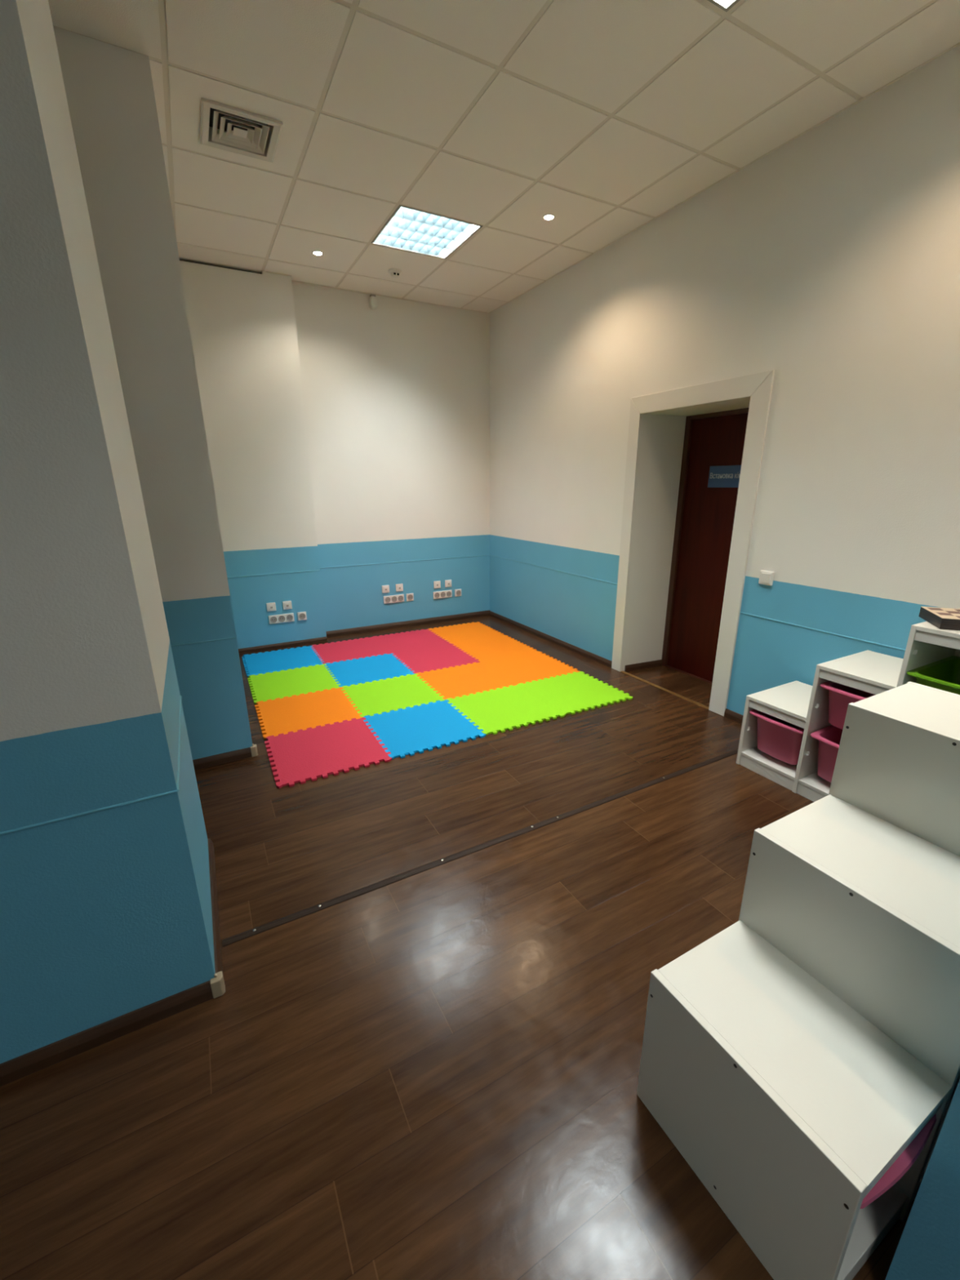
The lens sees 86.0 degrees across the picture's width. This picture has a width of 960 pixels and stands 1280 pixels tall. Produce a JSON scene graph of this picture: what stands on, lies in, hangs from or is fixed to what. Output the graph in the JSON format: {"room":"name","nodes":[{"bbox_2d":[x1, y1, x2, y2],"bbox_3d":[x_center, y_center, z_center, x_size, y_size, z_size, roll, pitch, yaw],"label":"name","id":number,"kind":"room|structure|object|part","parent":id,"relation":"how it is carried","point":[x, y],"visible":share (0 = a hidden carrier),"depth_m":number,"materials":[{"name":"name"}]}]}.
{"room":"children's room","nodes":[
{"label":"children's room","id":0,"kind":"room"},
{"bbox_2d":[0,0,215,1063],"bbox_3d":[-2.235,-0.353,0.750,2.859,3.213,0.724,-9,19,-27],"label":"wall","id":1,"kind":"structure","parent":0,"point":[105,915],"depth_m":1.21,"materials":[{"name":"paint"}]},
{"bbox_2d":[0,789,177,835],"bbox_3d":[-2.056,0.606,0.709,2.859,0.008,0.008,-9,19,-27],"label":"trim","id":2,"kind":"structure","parent":1,"relation":"attached to","point":[173,791],"depth_m":1.27,"materials":[{"name":"blue paint"}]},
{"bbox_2d":[0,971,225,1086],"bbox_3d":[-2.041,1.240,0.904,2.878,0.072,0.034,-9,19,-27],"label":"baseboard","id":3,"kind":"structure","parent":1,"relation":"attached to","point":[11,1070],"depth_m":1.42,"materials":[{"name":"brown wood"}]},
{"bbox_2d":[177,695,182,792],"bbox_3d":[-0.973,0.308,1.665,0.008,0.008,0.724,-9,19,-27],"label":"trim","id":4,"kind":"structure","parent":1,"relation":"attached to","point":[179,752],"depth_m":1.57,"materials":[{"name":"blue"}]},
{"bbox_2d":[207,838,222,973],"bbox_3d":[-0.961,0.950,1.864,0.016,0.055,0.724,-9,19,-27],"label":"baseboard","id":5,"kind":"structure","parent":1,"relation":"attached to","point":[215,912],"depth_m":1.80,"materials":[{"name":"brown wood"}]},
{"bbox_2d":[53,26,252,759],"bbox_3d":[-2.780,-0.717,1.961,3.110,3.213,0.482,-9,19,-27],"label":"wall","id":6,"kind":"structure","parent":0,"point":[109,91],"depth_m":2.29,"materials":[{"name":"white paint"}]},
{"bbox_2d":[170,636,236,646],"bbox_3d":[-1.956,0.096,2.386,1.510,0.008,0.008,-9,19,-27],"label":"trim","id":7,"kind":"structure","parent":6,"relation":"attached to","point":[233,637],"depth_m":2.66,"materials":[{"name":"blue"}]},
{"bbox_2d":[192,743,257,769],"bbox_3d":[-1.941,0.731,2.581,1.530,0.072,0.034,-9,19,-27],"label":"baseboard","id":8,"kind":"structure","parent":6,"relation":"attached to","point":[217,759],"depth_m":2.85,"materials":[{"name":"brown wood"}]},
{"bbox_2d":[179,259,262,274],"bbox_3d":[-2.278,-2.951,4.022,1.015,0.142,0.365,-9,19,-27],"label":"trim","id":9,"kind":"structure","parent":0,"point":[180,260],"depth_m":3.99,"materials":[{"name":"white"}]},
{"bbox_2d":[266,42,959,313],"bbox_3d":[0.351,-2.485,2.565,2.093,0.023,4.946,-9,19,-27],"label":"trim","id":10,"kind":"structure","parent":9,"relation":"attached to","point":[958,43],"depth_m":2.90,"materials":[{"name":"beige paint"}]},
{"bbox_2d":[179,260,326,648],"bbox_3d":[-2.160,-1.491,4.497,1.233,3.213,0.415,-9,19,-27],"label":"wall","id":11,"kind":"structure","parent":0,"point":[242,325],"depth_m":4.36,"materials":[{"name":"white paint"}]},
{"bbox_2d":[266,602,275,611],"bbox_3d":[-1.919,-0.304,4.733,0.078,0.078,0.017,-9,19,-27],"label":"socket","id":12,"kind":"object","parent":11,"relation":"attached to","point":[271,606],"visible":1,"depth_m":4.73,"materials":[{"name":"white plastic"}]},
{"bbox_2d":[226,569,319,577],"bbox_3d":[-2.055,-0.572,4.586,1.233,0.008,0.008,-9,19,-27],"label":"trim","id":13,"kind":"structure","parent":11,"relation":"attached to","point":[314,570],"depth_m":4.67,"materials":[{"name":"blue paint"}]},
{"bbox_2d":[268,613,294,624],"bbox_3d":[-1.853,-0.202,4.802,0.221,0.080,0.017,-9,19,-27],"label":"power socket","id":14,"kind":"object","parent":11,"relation":"attached to","point":[289,617],"visible":1,"depth_m":4.79,"materials":[{"name":"white plastic"}]},
{"bbox_2d":[238,636,327,653],"bbox_3d":[-2.047,0.079,4.777,1.233,0.045,0.014,-9,19,-27],"label":"baseboard","id":15,"kind":"structure","parent":11,"relation":"attached to","point":[241,651],"depth_m":4.86,"materials":[{"name":"brown wood"}]},
{"bbox_2d":[282,600,292,609],"bbox_3d":[-1.796,-0.324,4.797,0.078,0.078,0.017,-9,19,-27],"label":"socket","id":16,"kind":"object","parent":11,"relation":"attached to","point":[286,605],"visible":1,"depth_m":4.79,"materials":[{"name":"white plastic"}]},
{"bbox_2d":[297,611,306,620],"bbox_3d":[-1.689,-0.227,4.887,0.080,0.080,0.016,-9,19,-27],"label":"power socket","id":17,"kind":"object","parent":11,"relation":"attached to","point":[301,615],"visible":1,"depth_m":4.88,"materials":[{"name":"white plastic"}]},
{"bbox_2d":[292,282,489,631],"bbox_3d":[-0.623,-1.759,5.344,2.317,3.213,0.325,-9,19,-27],"label":"wall","id":18,"kind":"structure","parent":0,"point":[396,393],"depth_m":5.07,"materials":[{"name":"white paint"}]},
{"bbox_2d":[368,293,377,309],"bbox_3d":[-0.952,-3.016,4.588,0.068,0.108,0.050,-9,19,-27],"label":"sensor","id":19,"kind":"object","parent":18,"relation":"attached to","point":[372,300],"visible":1,"depth_m":4.57,"materials":[{"name":"white plastic"}]},
{"bbox_2d":[382,585,389,593],"bbox_3d":[-0.978,-0.528,5.341,0.078,0.078,0.017,-9,19,-27],"label":"socket","id":20,"kind":"object","parent":18,"relation":"attached to","point":[385,588],"visible":1,"depth_m":5.33,"materials":[{"name":"white plastic"}]},
{"bbox_2d":[383,594,404,604],"bbox_3d":[-0.907,-0.433,5.409,0.220,0.080,0.017,-9,19,-27],"label":"power socket","id":21,"kind":"object","parent":18,"relation":"attached to","point":[400,597],"visible":1,"depth_m":5.40,"materials":[{"name":"white plastic"}]},
{"bbox_2d":[395,583,403,591],"bbox_3d":[-0.846,-0.550,5.409,0.078,0.078,0.017,-9,19,-27],"label":"socket","id":22,"kind":"object","parent":18,"relation":"attached to","point":[399,587],"visible":1,"depth_m":5.40,"materials":[{"name":"white plastic"}]},
{"bbox_2d":[320,555,488,568],"bbox_3d":[-0.733,-0.827,5.395,1.900,0.008,0.008,-9,19,-26],"label":"trim","id":23,"kind":"structure","parent":18,"relation":"attached to","point":[479,555],"depth_m":5.35,"materials":[{"name":"blue paint"}]},
{"bbox_2d":[325,609,489,637],"bbox_3d":[-0.724,-0.184,5.582,1.901,0.062,0.018,-9,19,-26],"label":"baseboard","id":24,"kind":"structure","parent":18,"relation":"attached to","point":[484,613],"depth_m":5.53,"materials":[{"name":"brown wood"}]},
{"bbox_2d":[406,593,413,600],"bbox_3d":[-0.747,-0.457,5.493,0.080,0.080,0.016,-9,19,-27],"label":"power socket","id":25,"kind":"object","parent":18,"relation":"attached to","point":[410,597],"visible":1,"depth_m":5.49,"materials":[{"name":"white plastic"}]},
{"bbox_2d":[433,580,440,588],"bbox_3d":[-0.465,-0.602,5.598,0.078,0.078,0.017,-9,19,-27],"label":"socket","id":26,"kind":"object","parent":18,"relation":"attached to","point":[437,584],"visible":1,"depth_m":5.59,"materials":[{"name":"white plastic"}]},
{"bbox_2d":[433,590,452,599],"bbox_3d":[-0.412,-0.502,5.658,0.218,0.080,0.017,-9,19,-27],"label":"power socket","id":27,"kind":"object","parent":18,"relation":"attached to","point":[446,593],"visible":1,"depth_m":5.65,"materials":[{"name":"white plastic"}]},
{"bbox_2d":[444,579,451,586],"bbox_3d":[-0.348,-0.621,5.659,0.078,0.078,0.017,-9,19,-27],"label":"socket","id":28,"kind":"object","parent":18,"relation":"attached to","point":[447,583],"visible":1,"depth_m":5.65,"materials":[{"name":"white plastic"}]},
{"bbox_2d":[454,588,461,596],"bbox_3d":[-0.243,-0.527,5.747,0.080,0.080,0.016,-9,19,-27],"label":"power socket","id":29,"kind":"object","parent":18,"relation":"attached to","point":[457,592],"visible":1,"depth_m":5.74,"materials":[{"name":"white plastic"}]},
{"bbox_2d":[0,615,915,1279],"bbox_3d":[-0.447,1.002,1.948,6.700,0.100,7.600,-9,19,-27],"label":"floor","id":30,"kind":"structure","parent":0,"point":[433,1073],"depth_m":1.41,"materials":[{"name":"laminate"}]},
{"bbox_2d":[241,622,633,788],"bbox_3d":[-0.520,0.276,4.145,2.406,0.012,2.406,-9,19,-26],"label":"play mat","id":31,"kind":"object","parent":30,"relation":"on","point":[301,756],"depth_m":3.72,"materials":[{"name":"multicoloured rubber"}]},
{"bbox_2d":[222,748,737,946],"bbox_3d":[0.453,0.799,2.410,3.001,0.008,0.032,-9,19,-27],"label":"strip","id":32,"kind":"object","parent":30,"relation":"on","point":[291,917],"visible":0.99,"depth_m":2.10,"materials":[{"name":"brown metal"}]},
{"bbox_2d":[620,671,709,709],"bbox_3d":[1.356,0.360,3.838,0.028,0.005,0.842,-9,19,-27],"label":"threshold strip","id":33,"kind":"object","parent":30,"relation":"on","point":[624,672],"visible":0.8,"depth_m":3.78,"materials":[{"name":"gold metal"}]},
{"bbox_2d":[636,681,959,1279],"bbox_3d":[0.907,0.684,1.189,0.941,0.930,0.438,-9,19,-27],"label":"storage unit","id":34,"kind":"object","parent":30,"relation":"on","point":[790,1056],"visible":0.98,"depth_m":1.06,"materials":[{"name":"beige laminate"}]},
{"bbox_3d":[0.505,1.005,1.056,0.018,0.400,0.438,-9,19,-27],"label":"panel","id":35,"kind":"part","parent":34,"relation":"part of","materials":[{"name":"beige laminate"}]},
{"bbox_3d":[0.776,0.832,1.158,0.018,0.668,0.438,-9,19,-27],"label":"panel","id":36,"kind":"part","parent":34,"relation":"part of","materials":[{"name":"beige laminate"}]},
{"bbox_3d":[1.052,0.661,1.264,0.018,0.930,0.438,-9,19,-27],"label":"panel","id":37,"kind":"part","parent":34,"relation":"part of","materials":[{"name":"beige laminate"}]},
{"bbox_2d":[859,1113,936,1208],"bbox_3d":[0.647,0.909,1.091,0.284,0.100,0.428,-9,19,-27],"label":"storage bin","id":38,"kind":"object","parent":34,"relation":"in","point":[906,1159],"visible":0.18,"depth_m":0.90,"materials":[{"name":"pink plastic"}]},
{"bbox_3d":[0.739,0.879,0.905,0.292,0.040,0.016,-9,19,-27],"label":"rail","id":39,"kind":"part","parent":34,"relation":"part of","materials":[{"name":"beige laminate"}]},
{"bbox_3d":[1.313,0.618,1.399,0.018,0.930,0.438,-9,19,-27],"label":"panel","id":40,"kind":"part","parent":34,"relation":"part of","materials":[{"name":"beige laminate"}]},
{"bbox_2d":[736,621,959,802],"bbox_3d":[1.813,0.315,2.383,0.438,0.930,0.941,-9,19,-27],"label":"storage unit","id":41,"kind":"object","parent":30,"relation":"on","point":[803,705],"visible":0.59,"depth_m":2.46,"materials":[{"name":"beige laminate"}]},
{"bbox_3d":[1.594,0.453,2.847,0.438,0.400,0.018,-9,19,-27],"label":"panel","id":42,"kind":"part","parent":41,"relation":"part of","materials":[{"name":"beige laminate"}]},
{"bbox_2d":[749,709,804,764],"bbox_3d":[1.655,0.485,2.708,0.428,0.222,0.284,-9,19,-27],"label":"storage bin","id":43,"kind":"object","parent":41,"relation":"in","point":[781,740],"visible":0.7,"depth_m":2.61,"materials":[{"name":"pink plastic"}]},
{"bbox_3d":[1.486,0.367,2.575,0.016,0.040,0.292,-9,19,-27],"label":"rail","id":44,"kind":"part","parent":41,"relation":"part of","materials":[{"name":"beige laminate"}]},
{"bbox_2d":[810,724,842,782],"bbox_3d":[1.804,0.558,2.443,0.428,0.225,0.284,-9,19,-27],"label":"storage bin","id":45,"kind":"object","parent":41,"relation":"in","point":[828,738],"visible":0.26,"depth_m":2.43,"materials":[{"name":"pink plastic"}]},
{"bbox_3d":[1.742,0.403,2.547,0.438,0.668,0.018,-9,19,-27],"label":"panel","id":46,"kind":"part","parent":41,"relation":"part of","materials":[{"name":"beige laminate"}]},
{"bbox_2d":[820,680,875,729],"bbox_3d":[1.803,0.305,2.366,0.428,0.200,0.284,-9,19,-27],"label":"storage bin","id":47,"kind":"object","parent":41,"relation":"in","point":[840,695],"visible":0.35,"depth_m":2.34,"materials":[{"name":"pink plastic"}]},
{"bbox_3d":[1.633,0.189,2.235,0.016,0.040,0.297,-9,19,-27],"label":"rail","id":48,"kind":"part","parent":41,"relation":"part of","materials":[{"name":"beige laminate"}]},
{"bbox_3d":[1.891,0.357,2.244,0.438,0.930,0.018,-9,19,-27],"label":"panel","id":49,"kind":"part","parent":41,"relation":"part of","materials":[{"name":"beige laminate"}]},
{"bbox_2d":[906,655,959,694],"bbox_3d":[1.948,0.236,2.064,0.428,0.215,0.284,-9,19,-27],"label":"storage bin","id":50,"kind":"object","parent":41,"relation":"in","point":[944,674],"visible":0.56,"depth_m":2.13,"materials":[{"name":"green plastic"}]},
{"bbox_3d":[1.777,0.016,1.901,0.016,0.040,0.279,-9,19,-27],"label":"rail","id":51,"kind":"part","parent":41,"relation":"part of","materials":[{"name":"beige laminate"}]},
{"bbox_2d":[918,606,959,630],"bbox_3d":[1.961,-0.071,1.975,0.380,0.043,0.205,6,18,21],"label":"box","id":52,"kind":"object","parent":41,"relation":"on","point":[941,618],"visible":1,"depth_m":2.00,"materials":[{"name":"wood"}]},
{"bbox_3d":[2.147,0.347,2.211,0.008,0.864,0.279,-9,19,-27],"label":"panel","id":53,"kind":"part","parent":41,"relation":"part of","materials":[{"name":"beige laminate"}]},
{"bbox_2d":[48,0,959,312],"bbox_3d":[-0.279,-1.981,0.930,6.578,0.012,7.770,-9,19,-27],"label":"ceiling","id":54,"kind":"structure","parent":0,"point":[388,77],"depth_m":2.31,"materials":[{"name":"tile"}]},
{"bbox_2d":[200,97,283,162],"bbox_3d":[-1.149,-2.456,2.456,0.338,0.075,0.338,-9,19,-27],"label":"ceiling vent","id":55,"kind":"object","parent":54,"relation":"in","point":[223,126],"visible":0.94,"depth_m":2.47,"materials":[{"name":"beige metal"}]},
{"bbox_3d":[-1.148,-2.429,2.465,0.060,0.004,0.060,-9,19,-27],"label":"plate","id":56,"kind":"part","parent":55,"relation":"part of","materials":[{"name":"beige metal"}]},
{"bbox_2d":[311,250,323,255],"bbox_3d":[-1.185,-2.823,3.758,0.082,0.008,0.082,-9,19,-27],"label":"recessed light","id":57,"kind":"object","parent":54,"relation":"in","point":[314,252],"visible":1,"depth_m":3.75,"materials":[{"name":"white plastic"}]},
{"bbox_2d":[387,268,401,278],"bbox_3d":[-0.677,-2.908,4.092,0.104,0.046,0.104,-9,19,-27],"label":"smoke detector","id":58,"kind":"object","parent":54,"relation":"attached to","point":[395,273],"visible":1,"depth_m":4.07,"materials":[{"name":"white plastic"}]},
{"bbox_2d":[53,0,937,307],"bbox_3d":[-0.722,-1.996,0.953,6.178,0.027,7.300,-9,19,-27],"label":"grid","id":59,"kind":"object","parent":54,"relation":"attached to","point":[353,6],"visible":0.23,"depth_m":2.32,"materials":[{"name":"beige paint"}]},
{"bbox_2d":[370,204,482,258],"bbox_3d":[-0.374,-2.813,3.483,0.578,0.122,0.598,-9,19,-27],"label":"ceiling light","id":60,"kind":"object","parent":59,"relation":"attached to","point":[408,228],"visible":0.55,"depth_m":3.51,"materials":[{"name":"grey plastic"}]},
{"bbox_2d":[707,0,739,12],"bbox_3d":[0.773,-2.208,1.464,0.578,0.122,0.598,-9,19,-27],"label":"ceiling light","id":61,"kind":"object","parent":59,"relation":"attached to","point":[726,5],"visible":1,"depth_m":1.83,"materials":[{"name":"white"}]},
{"bbox_2d":[542,213,555,220],"bbox_3d":[0.438,-2.688,3.275,0.082,0.008,0.082,-9,19,-27],"label":"recessed light","id":62,"kind":"object","parent":54,"relation":"in","point":[547,216],"visible":1,"depth_m":3.27,"materials":[{"name":"white plastic"}]},
{"bbox_3d":[0.438,-2.688,3.275,0.057,0.007,0.057,-9,19,-27],"label":"bulb","id":63,"kind":"part","parent":62,"relation":"part of","materials":[{"name":"white"}]},
{"bbox_2d":[488,44,959,715],"bbox_3d":[1.943,-0.978,2.711,0.400,3.213,7.600,-9,19,-27],"label":"wall","id":64,"kind":"structure","parent":0,"point":[828,262],"depth_m":2.73,"materials":[{"name":"white paint"}]},
{"bbox_2d":[488,610,612,667],"bbox_3d":[0.602,-0.054,5.134,0.016,0.055,2.068,-9,19,-27],"label":"baseboard","id":65,"kind":"structure","parent":64,"relation":"attached to","point":[604,661],"depth_m":4.91,"materials":[{"name":"brown wood"}]},
{"bbox_2d":[489,555,617,584],"bbox_3d":[0.605,-0.699,4.942,0.008,0.008,2.068,-9,19,-27],"label":"trim","id":66,"kind":"structure","parent":64,"relation":"attached to","point":[490,555],"depth_m":4.72,"materials":[{"name":"blue paint"}]},
{"bbox_2d":[624,659,662,671],"bbox_3d":[1.355,0.210,4.253,0.372,0.050,0.014,-7,18,-21],"label":"baseboard","id":67,"kind":"structure","parent":64,"relation":"attached to","point":[655,663],"depth_m":4.25,"materials":[{"name":"brown wood"}]},
{"bbox_2d":[621,396,750,671],"bbox_3d":[1.521,-0.592,3.647,0.400,1.936,0.842,-9,19,-27],"label":"door jamb","id":68,"kind":"structure","parent":64,"relation":"attached to","point":[661,439],"depth_m":3.92,"materials":[{"name":"white"}]},
{"bbox_2d":[611,369,774,716],"bbox_3d":[1.343,-0.614,3.526,0.016,2.050,1.064,-9,19,-27],"label":"trim","id":69,"kind":"structure","parent":64,"relation":"attached to","point":[758,386],"depth_m":3.21,"materials":[{"name":"white wood"}]},
{"bbox_2d":[662,407,749,684],"bbox_3d":[1.740,-0.632,3.723,0.075,1.966,0.822,-9,19,-27],"label":"door","id":70,"kind":"structure","parent":64,"relation":"in","point":[705,515],"depth_m":3.84,"materials":[{"name":"brown wood"}]},
{"bbox_2d":[707,465,741,487],"bbox_3d":[1.728,-1.131,3.560,0.007,0.145,0.340,-9,19,-27],"label":"door sign","id":71,"kind":"object","parent":70,"relation":"attached to","point":[726,476],"visible":0.71,"depth_m":3.59,"materials":[{"name":"blue plastic"}]},
{"bbox_2d":[724,708,743,724],"bbox_3d":[2.034,0.702,2.612,0.016,0.055,1.798,-9,19,-27],"label":"baseboard","id":72,"kind":"structure","parent":64,"relation":"attached to","point":[728,713],"depth_m":3.31,"materials":[{"name":"brown wood"}]},
{"bbox_2d":[758,570,774,586],"bbox_3d":[1.661,-0.360,2.989,0.022,0.080,0.082,-9,19,-27],"label":"light switch","id":73,"kind":"object","parent":64,"relation":"attached to","point":[766,577],"visible":1,"depth_m":2.98,"materials":[{"name":"white plastic"}]},
{"bbox_2d":[739,612,905,651],"bbox_3d":[2.037,0.057,2.420,0.008,0.008,1.798,-9,19,-27],"label":"trim","id":74,"kind":"structure","parent":64,"relation":"attached to","point":[740,612],"depth_m":2.74,"materials":[{"name":"blue"}]},
{"bbox_2d":[884,1080,959,1279],"bbox_3d":[1.898,-0.284,0.425,1.963,3.213,1.244,-9,19,-27],"label":"wall","id":75,"kind":"structure","parent":0,"point":[928,1248],"depth_m":0.86,"materials":[{"name":"blue paint"}]}
]}

